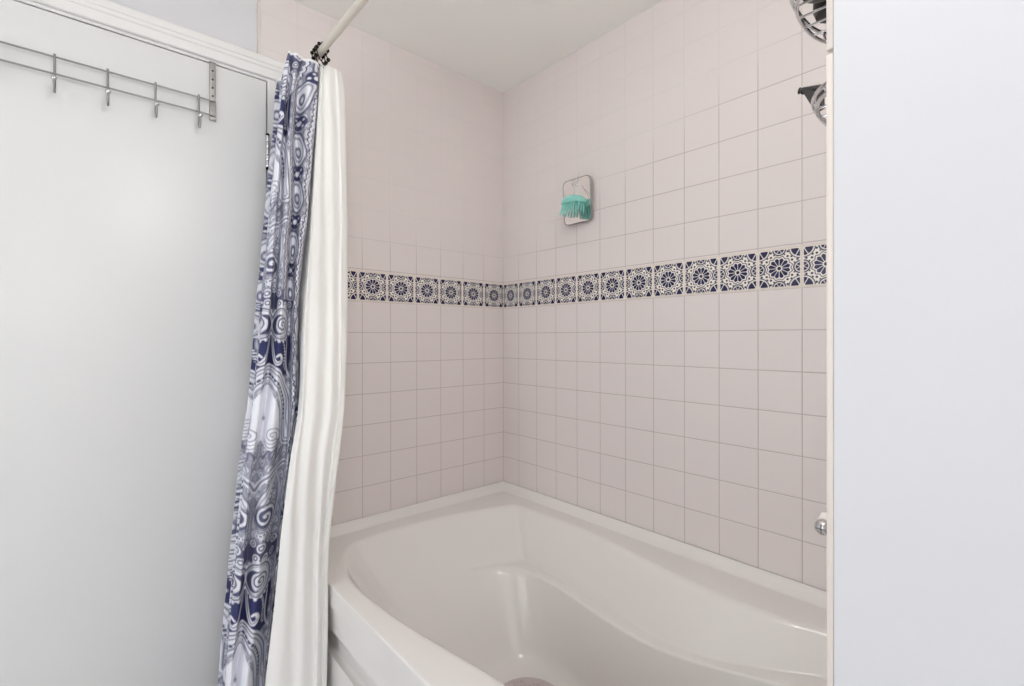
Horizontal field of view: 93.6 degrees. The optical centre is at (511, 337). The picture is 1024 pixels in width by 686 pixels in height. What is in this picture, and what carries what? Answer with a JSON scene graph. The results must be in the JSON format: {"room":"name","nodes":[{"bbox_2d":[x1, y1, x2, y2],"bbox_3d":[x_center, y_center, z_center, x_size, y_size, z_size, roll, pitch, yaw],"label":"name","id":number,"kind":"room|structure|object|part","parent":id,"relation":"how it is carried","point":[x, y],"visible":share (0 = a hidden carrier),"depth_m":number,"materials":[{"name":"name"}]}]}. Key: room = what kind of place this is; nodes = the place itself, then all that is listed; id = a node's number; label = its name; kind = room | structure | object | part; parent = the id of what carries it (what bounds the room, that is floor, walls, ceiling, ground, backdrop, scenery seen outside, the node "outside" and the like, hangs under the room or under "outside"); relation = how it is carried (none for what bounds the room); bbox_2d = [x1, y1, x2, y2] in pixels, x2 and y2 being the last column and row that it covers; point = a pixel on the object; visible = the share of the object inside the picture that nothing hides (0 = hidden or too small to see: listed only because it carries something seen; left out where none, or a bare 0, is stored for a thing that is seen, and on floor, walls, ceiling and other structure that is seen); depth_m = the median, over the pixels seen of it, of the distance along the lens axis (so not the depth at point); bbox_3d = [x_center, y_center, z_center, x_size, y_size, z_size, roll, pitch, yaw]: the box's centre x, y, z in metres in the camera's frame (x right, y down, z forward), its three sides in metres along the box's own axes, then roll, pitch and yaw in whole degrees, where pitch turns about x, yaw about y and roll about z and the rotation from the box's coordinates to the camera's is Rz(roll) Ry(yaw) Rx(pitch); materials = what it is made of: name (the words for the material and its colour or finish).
{"room":"bathroom","nodes":[
{"label":"bathroom","id":0,"kind":"room"},
{"bbox_2d":[108,0,503,525],"bbox_3d":[-1.120,0.009,1.287,2.992,2.428,0.135,0,0,-41],"label":"wall","id":1,"kind":"structure","parent":0,"point":[423,421],"depth_m":1.84,"materials":[{"name":"white tile"}]},
{"bbox_2d":[0,0,269,685],"bbox_3d":[-1.044,0.205,1.248,0.776,2.017,0.109,0,0,-41],"label":"door","id":2,"kind":"structure","parent":1,"relation":"in","point":[131,238],"depth_m":1.27,"materials":[{"name":"white paint"}]},
{"bbox_2d":[0,41,215,127],"bbox_3d":[-1.054,-0.701,1.255,0.487,0.212,0.095,0,0,-41],"label":"hook rack","id":3,"kind":"object","parent":2,"relation":"hanging from","point":[212,66],"visible":0.98,"depth_m":1.29,"materials":[{"name":"silver metal"}]},
{"bbox_3d":[-1.047,-0.648,1.247,0.476,0.005,0.005,0,0,-41],"label":"rail","id":4,"kind":"part","parent":3,"relation":"part of","materials":[{"name":"silver metal"}]},
{"bbox_3d":[-1.047,-0.690,1.247,0.476,0.005,0.005,0,0,-41],"label":"rail","id":5,"kind":"part","parent":3,"relation":"part of","materials":[{"name":"silver metal"}]},
{"bbox_3d":[-0.874,-0.661,1.406,0.017,0.046,0.006,0,0,-41],"label":"clamp plate","id":6,"kind":"part","parent":3,"relation":"part of","materials":[{"name":"silver metal"}]},
{"bbox_2d":[14,0,275,654],"bbox_3d":[-1.094,0.202,1.299,0.823,2.042,0.108,0,0,-41],"label":"trim","id":7,"kind":"structure","parent":1,"relation":"attached to","point":[270,84],"depth_m":1.38,"materials":[{"name":"white wood"}]},
{"bbox_2d":[29,0,284,84],"bbox_3d":[-1.052,0.174,1.251,0.913,2.098,0.019,0,0,-41],"label":"trim","id":8,"kind":"structure","parent":1,"relation":"attached to","point":[104,12],"depth_m":1.33,"materials":[{"name":"white wood"}]},
{"bbox_2d":[293,0,658,92],"bbox_3d":[-0.197,-1.139,0.255,2.750,0.088,2.640,0,0,-41],"label":"ceiling","id":9,"kind":"structure","parent":0,"point":[498,45],"depth_m":1.70,"materials":[{"name":"white paint"}]},
{"bbox_2d":[503,0,827,591],"bbox_3d":[0.510,0.006,1.631,0.136,2.428,1.952,0,0,-41],"label":"wall","id":10,"kind":"structure","parent":0,"point":[665,350],"depth_m":1.52,"materials":[{"name":"white tile"}]},
{"bbox_2d":[563,174,592,225],"bbox_3d":[0.242,-0.525,1.801,0.048,0.188,0.134,0,0,-41],"label":"mirror","id":11,"kind":"object","parent":10,"relation":"attached to","point":[582,185],"visible":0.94,"depth_m":1.79,"materials":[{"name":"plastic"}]},
{"bbox_2d":[559,183,585,217],"bbox_3d":[0.223,-0.508,1.755,0.081,0.130,0.103,0,0,-41],"label":"scrub brush","id":12,"kind":"object","parent":11,"relation":"hanging from","point":[574,201],"visible":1,"depth_m":1.73,"materials":[{"name":"teal plastic"}]},
{"bbox_2d":[826,0,1023,685],"bbox_3d":[0.987,0.007,0.292,0.930,2.428,1.128,0,0,-41],"label":"wall","id":13,"kind":"structure","parent":0,"point":[925,98],"depth_m":0.36,"materials":[{"name":"white paint"}]},
{"bbox_2d":[310,0,368,61],"bbox_3d":[-0.209,-0.823,0.996,0.060,0.060,1.510,0,0,-41],"label":"curtain rod","id":14,"kind":"object","parent":13,"relation":"attached to","point":[357,5],"visible":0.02,"depth_m":1.26,"materials":[{"name":"white metal"}]},
{"bbox_2d":[218,51,317,685],"bbox_3d":[-0.707,0.197,1.346,0.244,1.969,0.253,0,0,42],"label":"shower curtain","id":15,"kind":"object","parent":14,"relation":"hanging from","point":[272,405],"visible":1,"depth_m":1.30,"materials":[{"name":"fabric"}]},
{"bbox_2d":[265,64,347,685],"bbox_3d":[-0.619,0.196,1.383,0.269,1.971,0.321,0,0,-41],"label":"curtain liner","id":16,"kind":"object","parent":14,"relation":"hanging from","point":[298,649],"visible":0.94,"depth_m":1.31,"materials":[{"name":"white fabric"}]},
{"bbox_2d":[311,46,326,67],"bbox_3d":[-0.557,-0.813,1.390,0.046,0.062,0.016,0,0,-41],"label":"curtain ring","id":17,"kind":"object","parent":14,"relation":"hanging from","point":[314,48],"visible":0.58,"depth_m":1.38,"materials":[{"name":"brown metal"}]},
{"bbox_2d":[314,41,329,64],"bbox_3d":[-0.541,-0.813,1.372,0.046,0.062,0.016,0,0,-41],"label":"curtain ring","id":18,"kind":"object","parent":14,"relation":"hanging from","point":[318,43],"visible":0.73,"depth_m":1.37,"materials":[{"name":"brown metal"}]},
{"bbox_2d":[789,0,825,126],"bbox_3d":[0.542,-0.601,0.765,0.310,0.501,0.156,0,0,-41],"label":"shower caddy","id":19,"kind":"object","parent":13,"relation":"attached to","point":[807,26],"visible":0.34,"depth_m":0.78,"materials":[{"name":"silver metal"}]},
{"bbox_2d":[789,0,825,43],"bbox_3d":[0.542,-0.538,0.766,0.310,0.028,0.154,0,0,-41],"label":"basket","id":20,"kind":"object","parent":19,"relation":"on","point":[807,26],"depth_m":0.81,"materials":[{"name":"silver metal"}]},
{"bbox_2d":[798,84,824,110],"bbox_3d":[0.525,-0.398,0.773,0.018,0.060,0.125,0,0,-32],"label":"razor","id":21,"kind":"object","parent":19,"relation":"on","point":[808,91],"visible":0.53,"depth_m":0.80,"materials":[{"name":"black plastic"}]},
{"bbox_3d":[0.524,-0.398,0.773,0.015,0.060,0.125,0,0,-33],"label":"handle","id":22,"kind":"part","parent":21,"relation":"part of","materials":[{"name":"black plastic"}]},
{"bbox_2d":[803,0,825,3],"bbox_3d":[0.480,-0.629,0.744,0.062,0.194,0.062,0,0,-41],"label":"bottle","id":23,"kind":"object","parent":19,"relation":"in","point":[813,1],"visible":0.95,"depth_m":0.76,"materials":[{"name":"black plastic"}]},
{"bbox_2d":[811,81,825,126],"bbox_3d":[0.553,-0.358,0.754,0.302,0.015,0.121,0,0,-41],"label":"basket","id":24,"kind":"object","parent":19,"relation":"on","point":[815,105],"depth_m":0.73,"materials":[{"name":"silver metal"}]},
{"bbox_2d":[813,1,825,23],"bbox_3d":[0.532,-0.639,0.793,0.062,0.214,0.062,0,0,-41],"label":"bottle","id":25,"kind":"object","parent":19,"relation":"in","point":[821,14],"visible":0.32,"depth_m":0.80,"materials":[{"name":"black plastic"}]},
{"bbox_2d":[814,512,826,535],"bbox_3d":[0.584,0.317,0.787,0.110,0.110,0.149,0,0,-41],"label":"handle","id":26,"kind":"object","parent":13,"relation":"attached to","point":[820,525],"visible":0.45,"depth_m":0.81,"materials":[{"name":"silver metal"}]},
{"bbox_3d":[0.571,0.318,0.802,0.034,0.034,0.109,0,0,-41],"label":"knob","id":27,"kind":"part","parent":26,"relation":"part of","materials":[{"name":"plastic"}]},
{"bbox_3d":[-0.201,1.278,0.266,3.014,0.110,2.882,0,0,-41],"label":"floor","id":28,"kind":"structure","parent":0,"visible":0},
{"bbox_2d":[327,481,826,685],"bbox_3d":[0.123,0.930,1.289,0.905,0.579,1.508,0,0,-41],"label":"bathtub","id":29,"kind":"object","parent":28,"relation":"on","point":[496,584],"visible":0.82,"depth_m":1.49,"materials":[{"name":"white ceramic"}]},
{"bbox_2d":[504,677,553,685],"bbox_3d":[0.097,1.069,1.321,0.253,0.010,0.407,0,0,-41],"label":"bath mat","id":30,"kind":"object","parent":29,"relation":"in","point":[524,681],"visible":1,"depth_m":1.49,"materials":[{"name":"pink rubber"}]}
]}

